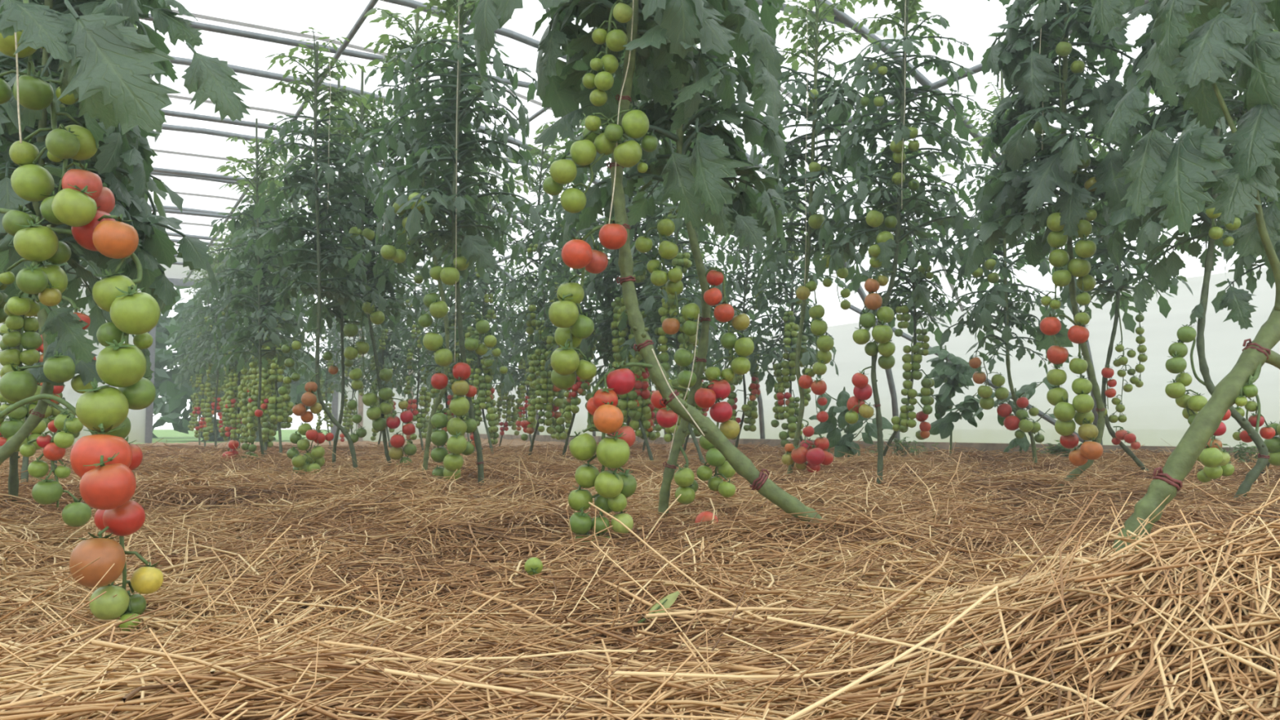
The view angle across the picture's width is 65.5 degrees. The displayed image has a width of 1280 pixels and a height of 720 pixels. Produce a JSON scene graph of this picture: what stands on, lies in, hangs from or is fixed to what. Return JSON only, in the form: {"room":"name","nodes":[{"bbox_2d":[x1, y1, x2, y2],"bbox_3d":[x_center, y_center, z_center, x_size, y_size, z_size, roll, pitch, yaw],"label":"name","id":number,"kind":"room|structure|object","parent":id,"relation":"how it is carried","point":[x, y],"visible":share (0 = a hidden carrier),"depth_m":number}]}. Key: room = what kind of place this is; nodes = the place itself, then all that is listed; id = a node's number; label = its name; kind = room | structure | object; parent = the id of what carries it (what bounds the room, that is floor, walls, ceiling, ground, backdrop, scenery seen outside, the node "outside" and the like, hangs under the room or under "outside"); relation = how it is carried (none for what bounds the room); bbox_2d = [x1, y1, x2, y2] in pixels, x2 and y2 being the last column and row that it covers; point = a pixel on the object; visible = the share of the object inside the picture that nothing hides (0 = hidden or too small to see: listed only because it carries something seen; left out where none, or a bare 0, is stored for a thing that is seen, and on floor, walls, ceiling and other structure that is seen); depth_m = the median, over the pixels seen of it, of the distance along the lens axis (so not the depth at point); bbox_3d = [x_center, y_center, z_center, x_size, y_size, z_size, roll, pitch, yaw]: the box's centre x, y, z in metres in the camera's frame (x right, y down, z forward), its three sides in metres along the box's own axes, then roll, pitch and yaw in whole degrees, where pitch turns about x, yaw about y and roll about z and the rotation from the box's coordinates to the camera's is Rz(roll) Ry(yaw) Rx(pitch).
{"room":"greenhouse","nodes":[
{"label":"greenhouse","id":0,"kind":"room"},
{"bbox_2d":[0,257,454,443],"bbox_3d":[-6.136,-0.143,12.552,7.980,2.470,0.060,2,-4,-29],"label":"wall","id":1,"kind":"structure","parent":0,"point":[136,417],"depth_m":12.79},
{"bbox_2d":[144,278,339,443],"bbox_3d":[-5.162,0.060,13.102,2.450,2.140,0.080,2,-4,-29],"label":"door","id":2,"kind":"structure","parent":1,"relation":"in","point":[149,410],"depth_m":12.54},
{"bbox_2d":[7,436,1279,719],"bbox_3d":[-2.139,0.552,5.278,8.000,0.127,16.550,2,-4,-29],"label":"floor","id":3,"kind":"structure","parent":0,"point":[517,442],"depth_m":10.65},
{"bbox_2d":[0,25,137,475],"bbox_3d":[-2.244,-0.495,3.915,0.551,2.025,0.616,-3,-5,36],"label":"plant","id":4,"kind":"object","parent":3,"relation":"on","point":[70,277],"visible":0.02,"depth_m":3.81},
{"bbox_2d":[0,2,142,482],"bbox_3d":[-1.926,-0.568,3.185,0.585,2.057,0.621,0,-4,0],"label":"plant","id":5,"kind":"object","parent":3,"relation":"on","point":[51,412],"visible":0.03,"depth_m":3.12},
{"bbox_2d":[0,0,183,508],"bbox_3d":[-1.328,-0.599,2.204,0.580,1.958,0.598,0,-4,0],"label":"plant","id":6,"kind":"object","parent":3,"relation":"on","point":[15,340],"visible":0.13,"depth_m":2.09},
{"bbox_2d":[0,0,219,526],"bbox_3d":[-1.141,-0.395,1.881,0.572,1.555,0.482,-1,-4,19],"label":"plant","id":7,"kind":"object","parent":3,"relation":"on","point":[129,153],"visible":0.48,"depth_m":1.85},
{"bbox_2d":[0,0,253,631],"bbox_3d":[-0.781,-0.483,1.264,0.634,1.699,0.452,0,-4,0],"label":"plant","id":8,"kind":"object","parent":3,"relation":"on","point":[104,62],"visible":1,"depth_m":1.15},
{"bbox_2d":[14,32,22,143],"bbox_3d":[-0.725,-0.360,1.157,0.023,0.220,0.002,0,-4,0],"label":"twine","id":9,"kind":"object","parent":8,"relation":"hanging from","point":[15,35],"visible":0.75,"depth_m":1.15},
{"bbox_2d":[167,271,222,444],"bbox_3d":[-4.987,-0.012,11.282,0.577,1.999,0.598,-1,-4,21],"label":"plant","id":10,"kind":"object","parent":3,"relation":"on","point":[186,344],"visible":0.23,"depth_m":11.23},
{"bbox_2d":[175,260,222,446],"bbox_3d":[-4.668,-0.078,10.640,0.536,2.073,0.596,-3,-5,42],"label":"plant","id":11,"kind":"object","parent":3,"relation":"on","point":[195,376],"visible":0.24,"depth_m":10.50},
{"bbox_2d":[182,243,235,446],"bbox_3d":[-3.898,-0.131,9.279,0.627,1.980,0.541,2,-5,-31],"label":"plant","id":12,"kind":"object","parent":3,"relation":"on","point":[207,414],"visible":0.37,"depth_m":9.22},
{"bbox_2d":[186,244,232,446],"bbox_3d":[-4.186,-0.138,9.923,0.637,2.060,0.540,-4,-5,43],"label":"plant","id":13,"kind":"object","parent":3,"relation":"on","point":[206,378],"visible":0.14,"depth_m":9.81},
{"bbox_2d":[196,206,257,448],"bbox_3d":[-3.300,-0.251,8.176,0.572,2.065,0.607,0,-4,0],"label":"plant","id":14,"kind":"object","parent":3,"relation":"on","point":[229,402],"visible":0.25,"depth_m":8.08},
{"bbox_2d":[198,230,256,448],"bbox_3d":[-3.403,-0.162,8.397,0.579,1.933,0.582,0,-4,0],"label":"plant","id":15,"kind":"object","parent":3,"relation":"on","point":[224,418],"visible":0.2,"depth_m":8.30},
{"bbox_2d":[217,190,293,444],"bbox_3d":[-2.870,-0.289,7.464,0.541,2.073,0.542,-3,-5,40],"label":"plant","id":16,"kind":"object","parent":3,"relation":"on","point":[243,390],"visible":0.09,"depth_m":7.35},
{"bbox_2d":[222,175,301,451],"bbox_3d":[-2.734,-0.304,7.271,0.565,2.053,0.533,-4,-5,44],"label":"plant","id":17,"kind":"object","parent":3,"relation":"on","point":[250,385],"visible":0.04,"depth_m":7.20},
{"bbox_2d":[205,118,319,462],"bbox_3d":[-2.028,-0.355,5.338,0.593,1.912,0.525,-1,-4,17],"label":"plant","id":18,"kind":"object","parent":3,"relation":"on","point":[270,314],"visible":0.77,"depth_m":5.35},
{"bbox_2d":[222,181,315,457],"bbox_3d":[-2.529,-0.263,6.829,0.555,1.935,0.601,3,-5,-36],"label":"plant","id":19,"kind":"object","parent":3,"relation":"on","point":[252,406],"visible":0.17,"depth_m":6.72},
{"bbox_2d":[232,150,328,456],"bbox_3d":[-2.304,-0.352,6.448,0.618,2.061,0.545,2,-4,-23],"label":"plant","id":20,"kind":"object","parent":3,"relation":"on","point":[282,414],"visible":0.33,"depth_m":6.33},
{"bbox_2d":[243,26,386,475],"bbox_3d":[-1.353,-0.399,4.156,0.598,1.920,0.554,0,-4,0],"label":"plant","id":21,"kind":"object","parent":3,"relation":"on","point":[314,460],"visible":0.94,"depth_m":4.18},
{"bbox_2d":[327,11,330,208],"bbox_3d":[-1.290,-1.048,4.130,0.012,0.856,0.002,0,-4,0],"label":"twine","id":22,"kind":"object","parent":21,"relation":"hanging from","point":[330,11],"visible":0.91,"depth_m":4.14},
{"bbox_2d":[302,275,357,444],"bbox_3d":[-3.436,-0.025,11.021,0.587,2.012,0.560,0,-4,0],"label":"plant","id":23,"kind":"object","parent":3,"relation":"on","point":[327,363],"visible":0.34,"depth_m":10.96},
{"bbox_2d":[286,77,399,468],"bbox_3d":[-1.410,-0.386,4.699,0.543,1.970,0.597,0,-4,0],"label":"plant","id":24,"kind":"object","parent":3,"relation":"on","point":[392,324],"visible":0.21,"depth_m":4.66},
{"bbox_2d":[326,269,377,445],"bbox_3d":[-2.892,-0.054,10.063,0.556,1.975,0.645,0,-4,0],"label":"plant","id":25,"kind":"object","parent":3,"relation":"on","point":[348,422],"visible":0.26,"depth_m":10.01},
{"bbox_2d":[299,66,435,465],"bbox_3d":[-1.254,-0.400,4.601,0.566,1.948,0.534,0,-4,0],"label":"plant","id":26,"kind":"object","parent":3,"relation":"on","point":[374,413],"visible":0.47,"depth_m":4.51},
{"bbox_2d":[349,227,413,448],"bbox_3d":[-2.258,-0.165,8.566,0.587,1.978,0.580,4,-5,-45],"label":"plant","id":27,"kind":"object","parent":3,"relation":"on","point":[381,332],"visible":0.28,"depth_m":8.56},
{"bbox_2d":[352,266,417,445],"bbox_3d":[-2.281,-0.146,8.902,0.590,1.978,0.599,0,-4,0],"label":"plant","id":28,"kind":"object","parent":3,"relation":"on","point":[398,344],"visible":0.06,"depth_m":8.83},
{"bbox_2d":[384,218,453,449],"bbox_3d":[-1.782,-0.192,8.003,0.606,1.934,0.604,0,-4,0],"label":"plant","id":29,"kind":"object","parent":3,"relation":"on","point":[424,402],"visible":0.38,"depth_m":7.92},
{"bbox_2d":[345,6,507,475],"bbox_3d":[-0.812,-0.442,3.860,0.623,1.903,0.544,0,-4,0],"label":"plant","id":30,"kind":"object","parent":3,"relation":"on","point":[374,154],"visible":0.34,"depth_m":3.88},
{"bbox_2d":[410,306,452,429],"bbox_3d":[-2.366,0.174,11.438,0.572,1.716,0.543,-3,-5,40],"label":"plant","id":31,"kind":"object","parent":3,"relation":"on","point":[428,416],"visible":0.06,"depth_m":11.39},
{"bbox_2d":[408,174,497,446],"bbox_3d":[-1.349,-0.306,7.180,0.644,2.081,0.520,0,-4,0],"label":"plant","id":32,"kind":"object","parent":3,"relation":"on","point":[450,415],"visible":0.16,"depth_m":7.12},
{"bbox_2d":[368,0,546,488],"bbox_3d":[-0.597,-0.490,3.357,0.565,1.954,0.596,2,-5,-33],"label":"plant","id":33,"kind":"object","parent":3,"relation":"on","point":[418,206],"visible":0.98,"depth_m":3.35},
{"bbox_2d":[454,19,458,362],"bbox_3d":[-0.598,-0.661,3.252,0.006,1.343,0.002,0,-4,0],"label":"twine","id":34,"kind":"object","parent":33,"relation":"hanging from","point":[458,20],"visible":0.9,"depth_m":3.25},
{"bbox_2d":[442,297,493,441],"bbox_3d":[-1.819,0.106,10.550,0.649,1.676,0.546,-2,-4,31],"label":"plant","id":35,"kind":"object","parent":3,"relation":"on","point":[444,399],"visible":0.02,"depth_m":10.57},
{"bbox_2d":[424,174,515,453],"bbox_3d":[-1.178,-0.293,6.933,0.647,1.991,0.542,0,-4,0],"label":"plant","id":36,"kind":"object","parent":3,"relation":"on","point":[508,388],"visible":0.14,"depth_m":6.90},
{"bbox_2d":[440,157,533,457],"bbox_3d":[-0.985,-0.350,6.528,0.522,2.049,0.654,3,-5,-42],"label":"plant","id":37,"kind":"object","parent":3,"relation":"on","point":[484,380],"visible":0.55,"depth_m":6.47},
{"bbox_2d":[483,285,533,446],"bbox_3d":[-1.227,0.072,9.370,0.607,1.580,0.572,0,-4,0],"label":"plant","id":38,"kind":"object","parent":3,"relation":"on","point":[510,416],"visible":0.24,"depth_m":9.27},
{"bbox_2d":[497,261,557,444],"bbox_3d":[-1.014,-0.033,9.023,0.617,1.730,0.588,0,-4,0],"label":"plant","id":39,"kind":"object","parent":3,"relation":"on","point":[523,366],"visible":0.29,"depth_m":8.95},
{"bbox_2d":[484,136,596,457],"bbox_3d":[-0.529,-0.351,5.694,0.613,1.935,0.494,-1,-4,20],"label":"plant","id":40,"kind":"object","parent":3,"relation":"on","point":[544,390],"visible":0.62,"depth_m":5.65},
{"bbox_2d":[524,257,584,448],"bbox_3d":[-0.698,-0.058,8.451,0.562,1.704,0.603,0,-4,0],"label":"plant","id":41,"kind":"object","parent":3,"relation":"on","point":[562,408],"visible":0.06,"depth_m":8.33},
{"bbox_2d":[523,103,626,462],"bbox_3d":[-0.300,-0.411,5.192,0.606,1.965,0.573,0,-4,0],"label":"plant","id":42,"kind":"object","parent":3,"relation":"on","point":[572,400],"visible":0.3,"depth_m":5.23},
{"bbox_2d":[586,250,642,436],"bbox_3d":[-0.145,-0.079,7.443,0.638,1.640,0.581,0,-4,0],"label":"plant","id":43,"kind":"object","parent":3,"relation":"on","point":[606,370],"visible":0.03,"depth_m":7.43},
{"bbox_2d":[574,99,681,439],"bbox_3d":[-0.049,-0.417,4.869,0.540,1.985,0.611,0,-4,0],"label":"plant","id":44,"kind":"object","parent":3,"relation":"on","point":[642,391],"visible":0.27,"depth_m":4.80},
{"bbox_2d":[579,80,688,466],"bbox_3d":[-0.008,-0.482,4.857,0.590,2.088,0.620,0,-4,0],"label":"plant","id":45,"kind":"object","parent":3,"relation":"on","point":[630,403],"visible":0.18,"depth_m":4.80},
{"bbox_2d":[0,437,1279,719],"bbox_3d":[-1.892,0.495,4.683,10.268,0.342,8.849,0,-4,0],"label":"straw","id":46,"kind":"object","parent":3,"relation":"on","point":[358,628],"visible":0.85,"depth_m":1.02},
{"bbox_2d":[524,557,542,575],"bbox_3d":[-0.132,0.256,1.234,0.023,0.023,0.025,0,-4,0],"label":"tomato","id":47,"kind":"object","parent":46,"relation":"on","point":[533,566],"visible":1,"depth_m":1.23},
{"bbox_2d":[637,590,679,622],"bbox_3d":[0.020,0.256,1.030,0.045,0.033,0.012,0,-4,0],"label":"fallen leaf","id":48,"kind":"object","parent":46,"relation":"on","point":[667,602],"visible":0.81,"depth_m":1.03},
{"bbox_2d":[694,511,718,525],"bbox_3d":[0.119,0.292,1.772,0.042,0.044,0.045,0,-4,0],"label":"tomato","id":49,"kind":"object","parent":46,"relation":"on","point":[708,515],"visible":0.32,"depth_m":1.76},
{"bbox_2d":[608,226,683,452],"bbox_3d":[0.041,-0.134,7.011,0.628,1.660,0.571,-3,-5,34],"label":"plant","id":50,"kind":"object","parent":3,"relation":"on","point":[657,427],"visible":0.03,"depth_m":6.90},
{"bbox_2d":[466,0,839,546],"bbox_3d":[0.008,-0.518,1.732,0.567,1.729,0.558,3,-5,-35],"label":"plant","id":51,"kind":"object","parent":3,"relation":"on","point":[662,28],"visible":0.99,"depth_m":1.62},
{"bbox_2d":[608,0,634,223],"bbox_3d":[-0.027,-0.500,1.646,0.008,0.589,0.077,-3,-5,36],"label":"twine","id":52,"kind":"object","parent":51,"relation":"attached to","point":[633,0],"visible":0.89,"depth_m":1.63},
{"bbox_2d":[651,348,705,436],"bbox_3d":[0.061,0.051,1.576,0.085,0.139,0.005,0,-4,-3],"label":"twine","id":53,"kind":"object","parent":51,"relation":"attached to","point":[680,402],"visible":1,"depth_m":1.57},
{"bbox_2d":[549,0,793,517],"bbox_3d":[0.076,-0.478,2.255,0.481,1.780,0.535,-4,-5,44],"label":"plant","id":54,"kind":"object","parent":3,"relation":"on","point":[766,131],"visible":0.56,"depth_m":2.16},
{"bbox_2d":[667,314,699,460],"bbox_3d":[0.091,0.056,2.095,0.068,0.310,0.024,-1,-4,9],"label":"twine","id":55,"kind":"object","parent":54,"relation":"attached to","point":[699,314],"visible":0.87,"depth_m":2.10},
{"bbox_2d":[604,42,743,464],"bbox_3d":[0.154,-0.496,4.475,0.620,2.094,0.631,0,-4,0],"label":"plant","id":56,"kind":"object","parent":3,"relation":"on","point":[685,262],"visible":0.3,"depth_m":4.43},
{"bbox_2d":[650,222,733,455],"bbox_3d":[0.313,-0.132,6.455,0.616,1.630,0.555,2,-4,-22],"label":"plant","id":57,"kind":"object","parent":3,"relation":"on","point":[703,411],"visible":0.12,"depth_m":6.45},
{"bbox_2d":[695,181,788,447],"bbox_3d":[0.624,-0.248,6.052,0.600,1.732,0.556,0,-4,0],"label":"plant","id":58,"kind":"object","parent":3,"relation":"on","point":[750,410],"visible":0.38,"depth_m":5.99},
{"bbox_2d":[735,186,846,447],"bbox_3d":[0.859,-0.198,5.705,0.547,1.653,0.610,3,-5,-41],"label":"plant","id":59,"kind":"object","parent":3,"relation":"on","point":[791,322],"visible":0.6,"depth_m":5.68},
{"bbox_2d":[732,0,881,473],"bbox_3d":[0.644,-0.479,3.722,0.583,1.962,0.553,0,-4,0],"label":"plant","id":60,"kind":"object","parent":3,"relation":"on","point":[841,112],"visible":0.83,"depth_m":3.74},
{"bbox_2d":[808,386,893,458],"bbox_3d":[1.108,0.360,5.254,0.405,0.460,0.276,2,-4,-30],"label":"plant","id":61,"kind":"object","parent":3,"relation":"on","point":[845,444],"visible":0.7,"depth_m":5.24},
{"bbox_2d":[813,0,984,484],"bbox_3d":[0.878,-0.475,3.356,0.556,1.944,0.518,0,-4,0],"label":"plant","id":62,"kind":"object","parent":3,"relation":"on","point":[886,243],"visible":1,"depth_m":3.33},
{"bbox_2d":[901,0,906,208],"bbox_3d":[0.869,-0.911,3.269,0.035,0.842,0.002,0,-4,0],"label":"twine","id":63,"kind":"object","parent":62,"relation":"attached to","point":[905,0],"visible":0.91,"depth_m":3.26},
{"bbox_2d":[864,434,938,457],"bbox_3d":[1.544,0.505,5.857,0.390,0.137,0.267,-2,-4,30],"label":"weed","id":64,"kind":"object","parent":3,"relation":"on","point":[899,447],"visible":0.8,"depth_m":5.87},
{"bbox_2d":[842,139,973,456],"bbox_3d":[1.308,-0.251,4.746,0.596,1.641,0.640,-2,-4,28],"label":"plant","id":65,"kind":"object","parent":3,"relation":"on","point":[901,423],"visible":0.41,"depth_m":4.67},
{"bbox_2d":[915,345,995,455],"bbox_3d":[1.731,0.241,5.486,0.311,0.650,0.457,2,-4,-23],"label":"plant","id":66,"kind":"object","parent":3,"relation":"on","point":[958,372],"visible":0.93,"depth_m":5.46},
{"bbox_2d":[933,70,1073,464],"bbox_3d":[1.626,-0.406,4.499,0.585,1.907,0.598,0,-4,0],"label":"plant","id":67,"kind":"object","parent":3,"relation":"on","point":[988,303],"visible":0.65,"depth_m":4.43},
{"bbox_2d":[972,377,1057,455],"bbox_3d":[1.883,0.295,4.904,0.434,0.427,0.296,-3,-5,34],"label":"plant","id":68,"kind":"object","parent":3,"relation":"on","point":[1024,443],"visible":0.45,"depth_m":4.88},
{"bbox_2d":[1022,439,1073,458],"bbox_3d":[2.038,0.446,4.881,0.346,0.139,0.173,0,-4,0],"label":"weed","id":69,"kind":"object","parent":3,"relation":"on","point":[1060,447],"visible":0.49,"depth_m":4.87},
{"bbox_2d":[960,0,1151,489],"bbox_3d":[1.255,-0.544,2.880,0.522,1.923,0.500,3,-5,-40],"label":"plant","id":70,"kind":"object","parent":3,"relation":"on","point":[1062,159],"visible":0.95,"depth_m":2.79},
{"bbox_2d":[1039,3,1043,150],"bbox_3d":[1.134,-0.907,2.817,0.011,0.637,0.002,0,-4,0],"label":"twine","id":71,"kind":"object","parent":70,"relation":"hanging from","point":[1040,3],"visible":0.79,"depth_m":2.80},
{"bbox_2d":[1038,87,1193,470],"bbox_3d":[1.889,-0.281,3.974,0.555,1.607,0.561,-2,-4,25],"label":"plant","id":72,"kind":"object","parent":3,"relation":"on","point":[1120,282],"visible":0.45,"depth_m":3.89},
{"bbox_2d":[1088,0,1279,553],"bbox_3d":[0.807,-0.447,1.275,0.619,1.534,0.428,0,-4,0],"label":"plant","id":73,"kind":"object","parent":3,"relation":"on","point":[1191,37],"visible":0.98,"depth_m":1.11},
{"bbox_2d":[1099,0,1279,502],"bbox_3d":[1.484,-0.446,2.558,0.475,1.743,0.452,3,-5,-34],"label":"plant","id":74,"kind":"object","parent":3,"relation":"on","point":[1215,460],"visible":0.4,"depth_m":2.49},
{"bbox_2d":[1222,441,1258,463],"bbox_3d":[2.610,0.419,4.280,0.480,0.135,0.253,1,-4,-17],"label":"weed","id":75,"kind":"object","parent":3,"relation":"on","point":[1236,449],"visible":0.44,"depth_m":4.29},
{"bbox_2d":[1211,18,1279,473],"bbox_3d":[2.158,-0.384,3.205,0.602,1.664,0.545,-2,-4,27],"label":"plant","id":76,"kind":"object","parent":3,"relation":"on","point":[1273,445],"visible":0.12,"depth_m":3.28},
{"bbox_2d":[137,0,1274,444],"bbox_3d":[-2.323,-0.826,5.704,7.980,2.025,17.311,2,-4,-29],"label":"ceiling","id":77,"kind":"structure","parent":0,"point":[191,145],"depth_m":5.72},
{"bbox_2d":[382,0,384,228],"bbox_3d":[-1.025,-1.054,3.980,0.022,1.138,0.002,0,-4,0],"label":"twine","id":78,"kind":"object","parent":77,"relation":"hanging from","point":[383,0],"visible":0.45,"depth_m":3.98},
{"bbox_2d":[804,0,808,300],"bbox_3d":[0.613,-0.831,3.664,0.031,1.228,0.002,0,-4,0],"label":"twine","id":79,"kind":"object","parent":77,"relation":"hanging from","point":[807,0],"visible":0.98,"depth_m":3.66},
{"bbox_2d":[448,266,1279,447],"bbox_3d":[1.278,0.233,7.198,0.185,0.902,16.550,2,-4,-29],"label":"wall","id":80,"kind":"structure","parent":0,"point":[1154,417],"depth_m":5.26},
{"bbox_2d":[464,433,1257,462],"bbox_3d":[1.329,0.632,7.199,0.050,0.105,16.550,2,-4,-29],"label":"baseboard","id":81,"kind":"structure","parent":80,"relation":"attached to","point":[978,446],"depth_m":6.27},
{"label":"outside","id":82,"kind":"structure","parent":0,"visible":0},
{"bbox_2d":[72,429,330,444],"bbox_3d":[0.000,2.639,34.902,140.000,0.001,150.000,0,-4,0],"label":"ground","id":83,"kind":"structure","parent":82,"point":[171,436],"depth_m":30.90},
{"bbox_2d":[152,286,222,438],"bbox_3d":[-12.896,0.005,25.955,5.765,4.748,6.676,0,-4,0],"label":"tree","id":84,"kind":"object","parent":83,"relation":"on","point":[163,357],"visible":0.05,"depth_m":25.25},
{"bbox_2d":[153,317,331,441],"bbox_3d":[-7.998,0.488,20.647,3.998,2.826,3.860,-4,-5,44],"label":"tree","id":85,"kind":"object","parent":83,"relation":"on","point":[176,401],"visible":0.11,"depth_m":19.80}
]}

